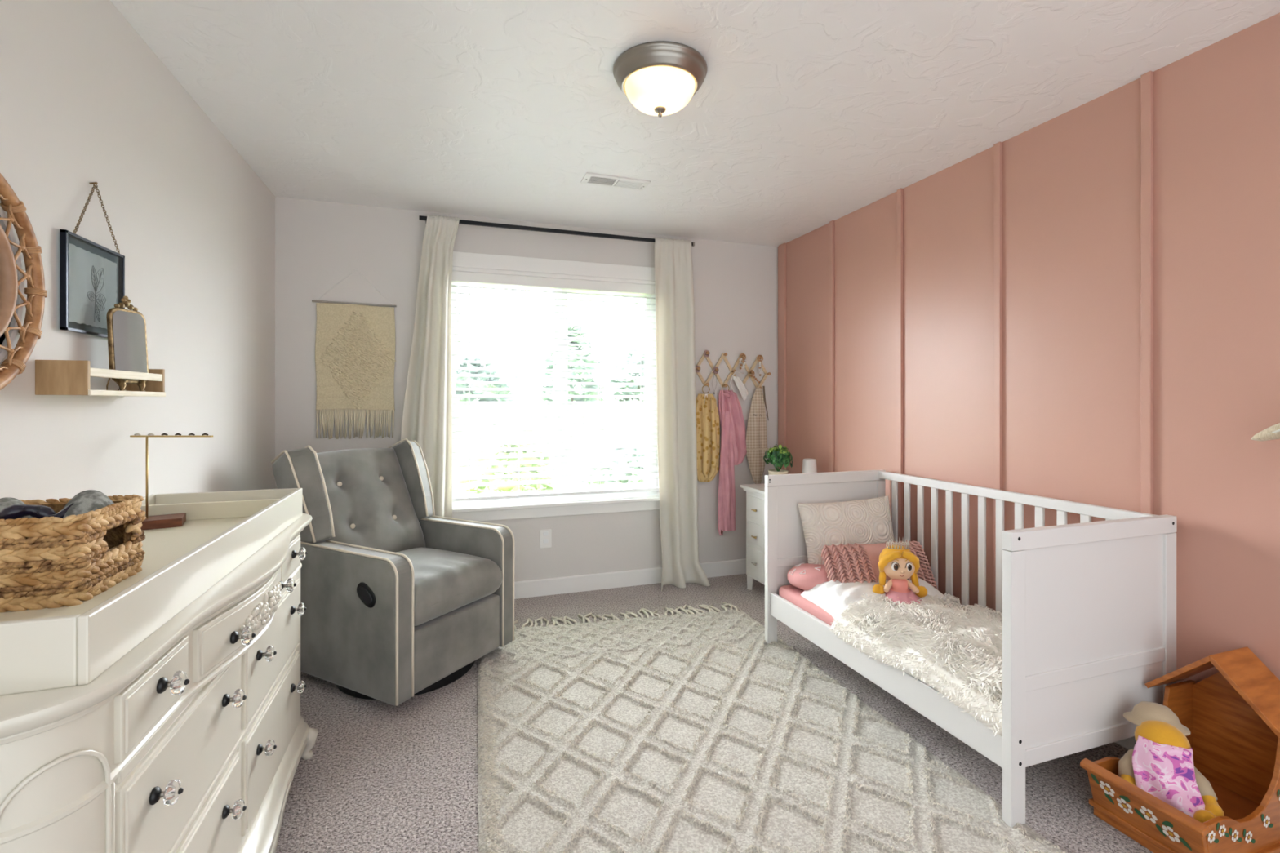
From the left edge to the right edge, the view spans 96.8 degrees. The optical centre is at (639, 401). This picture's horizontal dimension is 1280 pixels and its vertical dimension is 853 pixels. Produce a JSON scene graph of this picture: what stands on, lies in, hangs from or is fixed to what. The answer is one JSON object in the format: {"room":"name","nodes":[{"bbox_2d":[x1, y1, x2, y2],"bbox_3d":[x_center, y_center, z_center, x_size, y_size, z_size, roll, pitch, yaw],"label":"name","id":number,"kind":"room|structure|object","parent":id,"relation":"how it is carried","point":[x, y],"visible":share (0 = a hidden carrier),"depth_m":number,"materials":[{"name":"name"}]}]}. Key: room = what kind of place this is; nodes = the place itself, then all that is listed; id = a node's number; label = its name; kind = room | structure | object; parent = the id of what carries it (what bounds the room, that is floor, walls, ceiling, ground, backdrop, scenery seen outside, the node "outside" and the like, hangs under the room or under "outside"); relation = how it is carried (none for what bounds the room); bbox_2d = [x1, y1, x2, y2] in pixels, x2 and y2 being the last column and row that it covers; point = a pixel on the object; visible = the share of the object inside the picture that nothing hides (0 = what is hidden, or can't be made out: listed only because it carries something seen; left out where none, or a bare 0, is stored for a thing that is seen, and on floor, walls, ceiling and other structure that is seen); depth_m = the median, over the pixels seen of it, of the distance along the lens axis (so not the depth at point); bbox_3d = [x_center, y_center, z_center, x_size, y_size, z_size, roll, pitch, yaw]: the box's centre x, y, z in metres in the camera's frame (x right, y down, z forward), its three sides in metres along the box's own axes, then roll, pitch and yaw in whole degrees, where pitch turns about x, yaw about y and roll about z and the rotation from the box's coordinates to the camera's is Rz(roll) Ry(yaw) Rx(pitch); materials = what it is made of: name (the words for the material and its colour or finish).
{"room":"bedroom","nodes":[
{"label":"bedroom","id":0,"kind":"room"},
{"bbox_2d":[0,0,275,502],"bbox_3d":[-1.415,0.053,1.091,0.120,2.440,4.775,0,0,-19],"label":"wall","id":1,"kind":"structure","parent":0,"point":[84,99],"depth_m":1.80,"materials":[{"name":"white paint"}]},
{"bbox_2d":[0,173,47,390],"bbox_3d":[-1.329,-0.254,1.087,0.041,0.538,0.538,0,0,-19],"label":"mirror","id":2,"kind":"object","parent":1,"relation":"attached to","point":[12,300],"visible":1,"depth_m":1.26,"materials":[{"name":"wicker"}]},
{"bbox_2d":[59,182,124,338],"bbox_3d":[-1.500,-0.392,1.561,0.022,0.424,0.276,0,0,-19],"label":"picture frame","id":3,"kind":"object","parent":1,"relation":"attached to","point":[92,277],"visible":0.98,"depth_m":1.53,"materials":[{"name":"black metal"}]},
{"bbox_2d":[35,360,165,396],"bbox_3d":[-1.455,-0.057,1.558,0.104,0.085,0.400,0,0,-19],"label":"wall shelf","id":4,"kind":"object","parent":1,"relation":"attached to","point":[52,377],"visible":0.91,"depth_m":1.38,"materials":[{"name":"brown wood"}]},
{"bbox_2d":[106,296,148,391],"bbox_3d":[-1.475,-0.161,1.623,0.064,0.280,0.120,0,0,-2],"label":"vanity mirror","id":5,"kind":"object","parent":4,"relation":"on","point":[126,328],"visible":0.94,"depth_m":1.61,"materials":[{"name":"gold metal"}]},
{"bbox_2d":[112,310,146,380],"bbox_3d":[-1.456,-0.157,1.624,0.011,0.195,0.105,0,0,-2],"label":"mirror glass","id":6,"kind":"object","parent":5,"relation":"attached to","point":[129,326],"depth_m":1.62,"materials":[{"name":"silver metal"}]},
{"bbox_2d":[275,196,777,582],"bbox_3d":[-0.536,0.053,3.821,3.297,2.440,0.167,0,0,-19],"label":"wall","id":7,"kind":"structure","parent":0,"point":[318,244],"depth_m":3.46,"materials":[{"name":"white paint"}]},
{"bbox_2d":[539,528,551,548],"bbox_3d":[-0.619,0.903,3.728,0.076,0.120,0.010,0,0,-19],"label":"wall outlet","id":8,"kind":"object","parent":7,"relation":"attached to","point":[544,535],"visible":1,"depth_m":3.73,"materials":[{"name":"white paint"}]},
{"bbox_2d":[542,531,548,536],"bbox_3d":[-0.618,0.869,3.726,0.032,0.028,0.004,0,0,-19],"label":"socket","id":9,"kind":"object","parent":8,"relation":"attached to","point":[544,533],"depth_m":3.72,"materials":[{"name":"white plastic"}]},
{"bbox_2d":[542,538,548,543],"bbox_3d":[-0.618,0.917,3.726,0.032,0.028,0.004,0,0,-19],"label":"socket","id":10,"kind":"object","parent":8,"relation":"attached to","point":[544,540],"depth_m":3.72,"materials":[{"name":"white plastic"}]},
{"bbox_2d":[452,251,654,284],"bbox_3d":[-0.524,-0.100,3.766,1.625,1.665,0.040,0,0,-19],"label":"trim","id":11,"kind":"structure","parent":7,"relation":"attached to","point":[462,261],"depth_m":3.73,"materials":[{"name":"white paint"}]},
{"bbox_2d":[451,282,657,506],"bbox_3d":[-0.559,-0.077,3.870,1.425,1.500,0.050,0,0,-19],"label":"window","id":12,"kind":"structure","parent":7,"relation":"in","point":[652,482],"depth_m":3.86,"materials":[{"name":"white plastic"}]},
{"bbox_2d":[451,271,658,502],"bbox_3d":[-0.535,-0.092,3.799,1.400,1.446,0.060,0,0,-19],"label":"window blind","id":13,"kind":"object","parent":12,"relation":"attached to","point":[468,277],"visible":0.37,"depth_m":3.77,"materials":[{"name":"white paint"}]},
{"bbox_2d":[452,494,659,521],"bbox_3d":[-0.530,0.714,3.785,1.625,0.089,0.130,0,0,-19],"label":"trim","id":14,"kind":"structure","parent":7,"relation":"attached to","point":[490,512],"depth_m":3.73,"materials":[{"name":"white paint"}]},
{"bbox_2d":[418,215,694,246],"bbox_3d":[-0.484,-1.099,3.728,1.798,0.026,0.097,0,0,-19],"label":"curtain rod","id":15,"kind":"object","parent":7,"relation":"attached to","point":[420,217],"visible":0.74,"depth_m":3.65,"materials":[{"name":"black metal"}]},
{"bbox_2d":[400,214,459,518],"bbox_3d":[-1.302,0.070,3.397,0.429,2.387,0.124,0,0,-19],"label":"curtain","id":16,"kind":"object","parent":15,"relation":"hanging from","point":[427,413],"visible":0.71,"depth_m":3.43,"materials":[{"name":"white fabric"}]},
{"bbox_2d":[653,236,710,591],"bbox_3d":[0.292,0.073,3.914,0.397,2.394,0.156,0,0,-19],"label":"curtain","id":17,"kind":"object","parent":15,"relation":"hanging from","point":[676,397],"visible":1,"depth_m":3.94,"materials":[{"name":"white fabric"}]},
{"bbox_2d":[514,558,746,599],"bbox_3d":[-0.516,1.220,3.761,3.297,0.107,0.014,0,0,-19],"label":"baseboard","id":18,"kind":"structure","parent":7,"relation":"attached to","point":[575,584],"depth_m":3.85,"materials":[{"name":"white paint"}]},
{"bbox_2d":[695,351,770,389],"bbox_3d":[0.681,-0.221,4.141,0.600,0.273,0.054,0,0,-19],"label":"peg rack","id":19,"kind":"object","parent":7,"relation":"attached to","point":[733,370],"visible":0.84,"depth_m":4.14,"materials":[{"name":"brown wood"}]},
{"bbox_2d":[703,350,709,357],"bbox_3d":[0.478,-0.342,4.068,0.047,0.052,0.025,0,0,-19],"label":"scrunchie","id":20,"kind":"object","parent":19,"relation":"hanging from","point":[705,351],"visible":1,"depth_m":4.06,"materials":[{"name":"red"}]},
{"bbox_2d":[696,385,719,482],"bbox_3d":[0.480,0.229,4.048,0.192,0.689,0.126,0,0,-19],"label":"sling","id":21,"kind":"object","parent":19,"relation":"hanging from","point":[708,424],"visible":0.94,"depth_m":4.01,"materials":[{"name":"yellow fabric"}]},
{"bbox_2d":[712,367,718,373],"bbox_3d":[0.546,-0.222,4.091,0.047,0.052,0.025,0,0,-19],"label":"knob","id":22,"kind":"object","parent":19,"relation":"hanging from","point":[714,368],"visible":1,"depth_m":4.08,"materials":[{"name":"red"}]},
{"bbox_2d":[717,383,746,535],"bbox_3d":[0.659,0.417,4.112,0.242,1.082,0.120,0,0,-19],"label":"dress","id":23,"kind":"object","parent":19,"relation":"hanging from","point":[733,451],"visible":1,"depth_m":4.06,"materials":[{"name":"pink fabric"}]},
{"bbox_2d":[729,371,748,400],"bbox_3d":[0.723,-0.109,4.117,0.159,0.219,0.043,0,0,-19],"label":"bonnet","id":24,"kind":"object","parent":19,"relation":"hanging from","point":[742,388],"visible":1,"depth_m":4.11,"materials":[{"name":"white fabric"}]},
{"bbox_2d":[738,357,746,369],"bbox_3d":[0.751,-0.276,4.144,0.063,0.089,0.027,0,0,-19],"label":"string","id":25,"kind":"object","parent":19,"relation":"hanging from","point":[740,359],"visible":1,"depth_m":4.14,"materials":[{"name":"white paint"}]},
{"bbox_2d":[745,386,768,484],"bbox_3d":[0.854,0.248,4.176,0.194,0.721,0.050,0,0,-19],"label":"apron","id":26,"kind":"object","parent":19,"relation":"hanging from","point":[756,438],"visible":0.97,"depth_m":4.16,"materials":[{"name":"beige fabric"}]},
{"bbox_2d":[758,359,761,376],"bbox_3d":[0.886,-0.246,4.196,0.020,0.124,0.016,0,0,-19],"label":"string","id":27,"kind":"object","parent":19,"relation":"hanging from","point":[759,367],"visible":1,"depth_m":4.19,"materials":[{"name":"fabric"}]},
{"bbox_2d":[110,0,1279,246],"bbox_3d":[0.203,-1.227,1.639,3.537,0.120,4.775,0,0,-19],"label":"ceiling","id":28,"kind":"structure","parent":0,"point":[805,115],"depth_m":2.12,"materials":[{"name":"white paint"}]},
{"bbox_2d":[580,172,650,191],"bbox_3d":[-0.130,-1.157,3.018,0.350,0.020,0.136,0,0,-19],"label":"ceiling vent","id":29,"kind":"object","parent":28,"relation":"in","point":[592,179],"visible":1,"depth_m":3.01,"materials":[{"name":"white metal"}]},
{"bbox_2d":[613,40,707,117],"bbox_3d":[0.071,-1.085,2.004,0.332,0.165,0.332,0,0,-19],"label":"ceiling light","id":30,"kind":"object","parent":28,"relation":"attached to","point":[660,78],"visible":1,"depth_m":1.91,"materials":[{"name":"white glass"}]},
{"bbox_2d":[275,573,1153,852],"bbox_3d":[0.203,1.323,1.639,3.537,0.100,4.775,0,0,-19],"label":"floor","id":31,"kind":"structure","parent":0,"point":[380,776],"depth_m":2.00,"materials":[{"name":"carpet"}]},
{"bbox_2d":[0,512,318,852],"bbox_3d":[-1.156,0.843,1.361,0.519,0.877,1.452,0,0,-19],"label":"dresser","id":32,"kind":"object","parent":31,"relation":"on","point":[195,740],"visible":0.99,"depth_m":1.07,"materials":[{"name":"beige paint"}]},
{"bbox_2d":[0,488,302,695],"bbox_3d":[-1.197,0.355,1.339,0.437,0.099,1.265,0,0,-19],"label":"tray","id":33,"kind":"object","parent":32,"relation":"on","point":[46,648],"visible":0.78,"depth_m":1.04,"materials":[{"name":"beige paint"}]},
{"bbox_2d":[0,494,146,613],"bbox_3d":[-1.192,0.295,1.118,0.272,0.173,0.260,0,0,-19],"label":"woven basket","id":34,"kind":"object","parent":33,"relation":"on","point":[46,562],"visible":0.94,"depth_m":1.04,"materials":[{"name":"wicker"}]},
{"bbox_2d":[62,489,114,518],"bbox_3d":[-1.123,0.224,1.158,0.091,0.077,0.084,0,0,-44],"label":"cloth","id":35,"kind":"object","parent":34,"relation":"in","point":[85,501],"visible":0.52,"depth_m":1.15,"materials":[{"name":"grey fabric"}]},
{"bbox_3d":[-1.202,0.320,1.117,0.201,0.095,0.197,0,0,-19],"label":"fabric pile","id":36,"kind":"object","parent":34,"relation":"in","visible":0},
{"bbox_2d":[0,497,32,518],"bbox_3d":[-1.282,0.236,1.143,0.091,0.076,0.085,0,0,-41],"label":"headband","id":37,"kind":"object","parent":36,"relation":"on","point":[7,501],"visible":0.2,"depth_m":1.16,"materials":[{"name":"grey fabric"}]},
{"bbox_2d":[0,502,74,519],"bbox_3d":[-1.193,0.257,1.117,0.130,0.113,0.053,0,0,-19],"label":"scrunchie","id":38,"kind":"object","parent":36,"relation":"on","point":[15,511],"visible":0.3,"depth_m":1.11,"materials":[{"name":"fabric"}]},
{"bbox_2d":[129,435,213,529],"bbox_3d":[-1.428,0.240,1.714,0.258,0.272,0.118,0,0,-23],"label":"stand","id":39,"kind":"object","parent":33,"relation":"on","point":[166,521],"visible":0.69,"depth_m":1.69,"materials":[{"name":"brown wood"}]},
{"bbox_2d":[271,438,514,706],"bbox_3d":[-1.189,0.739,2.767,0.890,1.068,0.736,0,0,28],"label":"recliner chair","id":40,"kind":"object","parent":31,"relation":"on","point":[402,600],"visible":0.99,"depth_m":2.56,"materials":[{"name":"grey fabric"}]},
{"bbox_2d":[316,448,426,552],"bbox_3d":[-1.379,0.530,2.868,0.328,0.566,0.539,0,0,28],"label":"cushion","id":41,"kind":"object","parent":40,"relation":"on","point":[374,498],"depth_m":2.84,"materials":[{"name":"grey fabric"}]},
{"bbox_2d":[395,547,502,626],"bbox_3d":[-1.047,0.846,2.692,0.566,0.204,0.525,0,0,28],"label":"seat cushion","id":42,"kind":"object","parent":40,"relation":"on","point":[447,584],"depth_m":2.60,"materials":[{"name":"grey fabric"}]},
{"bbox_2d":[740,483,764,590],"bbox_3d":[0.962,0.922,3.773,0.466,0.704,0.380,0,0,-19],"label":"nightstand","id":43,"kind":"object","parent":31,"relation":"on","point":[755,493],"visible":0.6,"depth_m":3.74,"materials":[{"name":"white paint"}]},
{"bbox_2d":[763,444,792,475],"bbox_3d":[0.913,0.426,3.746,0.186,0.289,0.186,0,0,-19],"label":"potted plant","id":44,"kind":"object","parent":43,"relation":"on","point":[780,456],"visible":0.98,"depth_m":3.70,"materials":[{"name":"green plant"}]},
{"bbox_2d":[801,458,817,473],"bbox_3d":[1.119,0.475,3.747,0.108,0.190,0.108,0,0,-19],"label":"night light","id":45,"kind":"object","parent":43,"relation":"on","point":[809,465],"visible":0.56,"depth_m":3.71,"materials":[{"name":"white plastic"}]},
{"bbox_2d":[477,601,1067,852],"bbox_3d":[0.188,1.259,2.131,1.647,0.032,2.817,0,0,-19],"label":"area rug","id":46,"kind":"object","parent":31,"relation":"on","point":[679,732],"visible":0.98,"depth_m":2.02,"materials":[{"name":"beige fabric"}]},
{"bbox_2d":[764,469,1176,827],"bbox_3d":[1.233,0.831,2.449,0.757,0.885,1.379,0,0,-19],"label":"crib","id":47,"kind":"object","parent":46,"relation":"on","point":[1088,608],"visible":0.78,"depth_m":1.84,"materials":[{"name":"white paint"}]},
{"bbox_2d":[778,584,834,626],"bbox_3d":[1.228,1.016,2.447,0.660,0.115,1.297,0,0,-19],"label":"mattress","id":48,"kind":"object","parent":47,"relation":"on","point":[791,593],"visible":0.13,"depth_m":2.75,"materials":[{"name":"pink fabric"}]},
{"bbox_2d":[786,562,828,590],"bbox_3d":[0.979,0.897,2.908,0.450,0.152,0.289,0,0,-19],"label":"pillow","id":49,"kind":"object","parent":48,"relation":"on","point":[805,576],"visible":0.48,"depth_m":2.80,"materials":[{"name":"pink fabric"}]},
{"bbox_2d":[789,562,820,574],"bbox_3d":[0.868,0.848,2.863,0.196,0.054,0.186,0,0,39],"label":"print","id":50,"kind":"object","parent":49,"relation":"attached to","point":[803,568],"depth_m":2.84,"materials":[{"name":"white"}]},
{"bbox_2d":[797,495,894,564],"bbox_3d":[1.105,0.728,2.988,0.539,0.434,0.182,0,0,-9],"label":"quilted pillow","id":51,"kind":"object","parent":48,"relation":"on","point":[868,521],"visible":0.57,"depth_m":2.95,"materials":[{"name":"beige fabric"}]},
{"bbox_2d":[800,577,946,618],"bbox_3d":[1.106,0.919,2.721,0.638,0.140,0.405,0,0,-19],"label":"blanket","id":52,"kind":"object","parent":48,"relation":"on","point":[831,596],"visible":0.49,"depth_m":2.62,"materials":[{"name":"white fabric"}]},
{"bbox_2d":[821,540,937,590],"bbox_3d":[1.171,0.841,2.784,0.562,0.269,0.221,0,0,-11],"label":"fringed pillow","id":53,"kind":"object","parent":52,"relation":"on","point":[855,562],"visible":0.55,"depth_m":2.75,"materials":[{"name":"pink fabric"}]},
{"bbox_2d":[827,592,1002,736],"bbox_3d":[1.268,0.923,2.240,0.724,0.183,0.896,0,0,-19],"label":"fur throw","id":54,"kind":"object","parent":48,"relation":"on","point":[956,649],"visible":0.7,"depth_m":2.11,"materials":[{"name":"white fur"}]},
{"bbox_2d":[872,537,927,604],"bbox_3d":[1.180,0.757,2.576,0.195,0.285,0.203,0,0,-34],"label":"doll","id":55,"kind":"object","parent":54,"relation":"on","point":[898,562],"visible":0.99,"depth_m":2.56,"materials":[{"name":"multicoloured fabric"}]},
{"bbox_2d":[1080,646,1279,852],"bbox_3d":[1.640,1.018,1.680,0.520,0.511,0.338,0,0,-19],"label":"cradle","id":56,"kind":"object","parent":31,"relation":"on","point":[1232,716],"visible":0.94,"depth_m":1.70,"materials":[{"name":"brown wood"}]},
{"bbox_2d":[1118,701,1224,822],"bbox_3d":[1.559,1.080,1.697,0.224,0.292,0.269,0,0,29],"label":"plush toy","id":57,"kind":"object","parent":56,"relation":"in","point":[1156,722],"visible":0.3,"depth_m":1.69,"materials":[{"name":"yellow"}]},
{"bbox_2d":[1132,735,1204,817],"bbox_3d":[1.530,1.094,1.629,0.178,0.195,0.093,0,0,31],"label":"cloth","id":58,"kind":"object","parent":57,"relation":"on","point":[1166,772],"visible":0.7,"depth_m":1.63,"materials":[{"name":"pink fabric"}]},
{"bbox_2d":[777,13,1279,684],"bbox_3d":[1.821,0.053,2.188,0.120,2.440,4.775,0,0,-19],"label":"wall","id":59,"kind":"structure","parent":0,"point":[1071,180],"depth_m":2.22,"materials":[{"name":"pink paint"}]},
{"bbox_2d":[778,243,786,470],"bbox_3d":[1.059,-0.001,4.225,0.017,2.333,0.080,0,0,-19],"label":"trim","id":60,"kind":"structure","parent":59,"relation":"attached to","point":[782,248],"depth_m":4.21,"materials":[{"name":"pink paint"}]},
{"bbox_2d":[829,220,834,471],"bbox_3d":[1.243,-0.001,3.680,0.017,2.333,0.031,0,0,-19],"label":"trim","id":61,"kind":"structure","parent":59,"relation":"attached to","point":[832,222],"depth_m":3.67,"materials":[{"name":"pink paint"}]},
{"bbox_2d":[897,188,902,542],"bbox_3d":[1.431,-0.001,3.127,0.017,2.333,0.031,0,0,-19],"label":"trim","id":62,"kind":"structure","parent":59,"relation":"attached to","point":[900,192],"depth_m":3.12,"materials":[{"name":"pink paint"}]},
{"bbox_2d":[993,142,1002,612],"bbox_3d":[1.619,-0.001,2.570,0.017,2.333,0.031,0,0,-19],"label":"trim","id":63,"kind":"structure","parent":59,"relation":"attached to","point":[997,148],"depth_m":2.56,"materials":[{"name":"pink paint"}]},
{"bbox_2d":[1114,736,1136,749],"bbox_3d":[1.782,1.220,2.093,0.014,0.107,4.621,0,0,-19],"label":"baseboard","id":64,"kind":"structure","parent":59,"relation":"attached to","point":[1129,743],"depth_m":2.07,"materials":[{"name":"white paint"}]},
{"bbox_2d":[1140,71,1153,514],"bbox_3d":[1.805,-0.001,2.022,0.017,2.333,0.031,0,0,-19],"label":"trim","id":65,"kind":"structure","parent":59,"relation":"attached to","point":[1146,79],"depth_m":2.01,"materials":[{"name":"pink paint"}]},
{"bbox_2d":[1250,422,1279,440],"bbox_3d":[1.894,0.083,1.568,0.175,0.170,0.258,0,0,4],"label":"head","id":66,"kind":"object","parent":59,"relation":"attached to","point":[1272,433],"visible":1,"depth_m":1.64},
{"label":"outside","id":67,"kind":"structure","parent":0,"visible":0},
{"bbox_2d":[455,417,633,497],"bbox_3d":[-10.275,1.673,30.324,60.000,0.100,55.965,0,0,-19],"label":"ground","id":68,"kind":"structure","parent":67,"point":[459,493],"depth_m":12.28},
{"bbox_2d":[455,356,515,426],"bbox_3d":[-6.588,-0.061,22.043,3.480,3.373,3.336,0,0,-19],"label":"tree","id":69,"kind":"object","parent":68,"relation":"on","point":[457,365],"visible":0.37,"depth_m":21.54,"materials":[{"name":"green plant"}]},
{"bbox_2d":[457,439,569,496],"bbox_3d":[-1.911,1.119,8.656,1.668,1.078,1.645,0,0,-19],"label":"shrub","id":70,"kind":"object","parent":68,"relation":"on","point":[534,488],"visible":0.49,"depth_m":8.37,"materials":[{"name":"green plant"}]},
{"bbox_2d":[535,322,605,401],"bbox_3d":[-2.508,-0.629,20.762,2.561,4.507,2.580,0,0,-19],"label":"tree","id":71,"kind":"object","parent":68,"relation":"on","point":[569,328],"visible":0.37,"depth_m":20.47,"materials":[{"name":"green plant"}]},
{"bbox_2d":[575,448,644,484],"bbox_3d":[-0.220,1.221,9.910,1.865,0.898,1.889,0,0,-19],"label":"shrub","id":72,"kind":"object","parent":68,"relation":"on","point":[601,482],"visible":0.31,"depth_m":9.62,"materials":[{"name":"green plant"}]},
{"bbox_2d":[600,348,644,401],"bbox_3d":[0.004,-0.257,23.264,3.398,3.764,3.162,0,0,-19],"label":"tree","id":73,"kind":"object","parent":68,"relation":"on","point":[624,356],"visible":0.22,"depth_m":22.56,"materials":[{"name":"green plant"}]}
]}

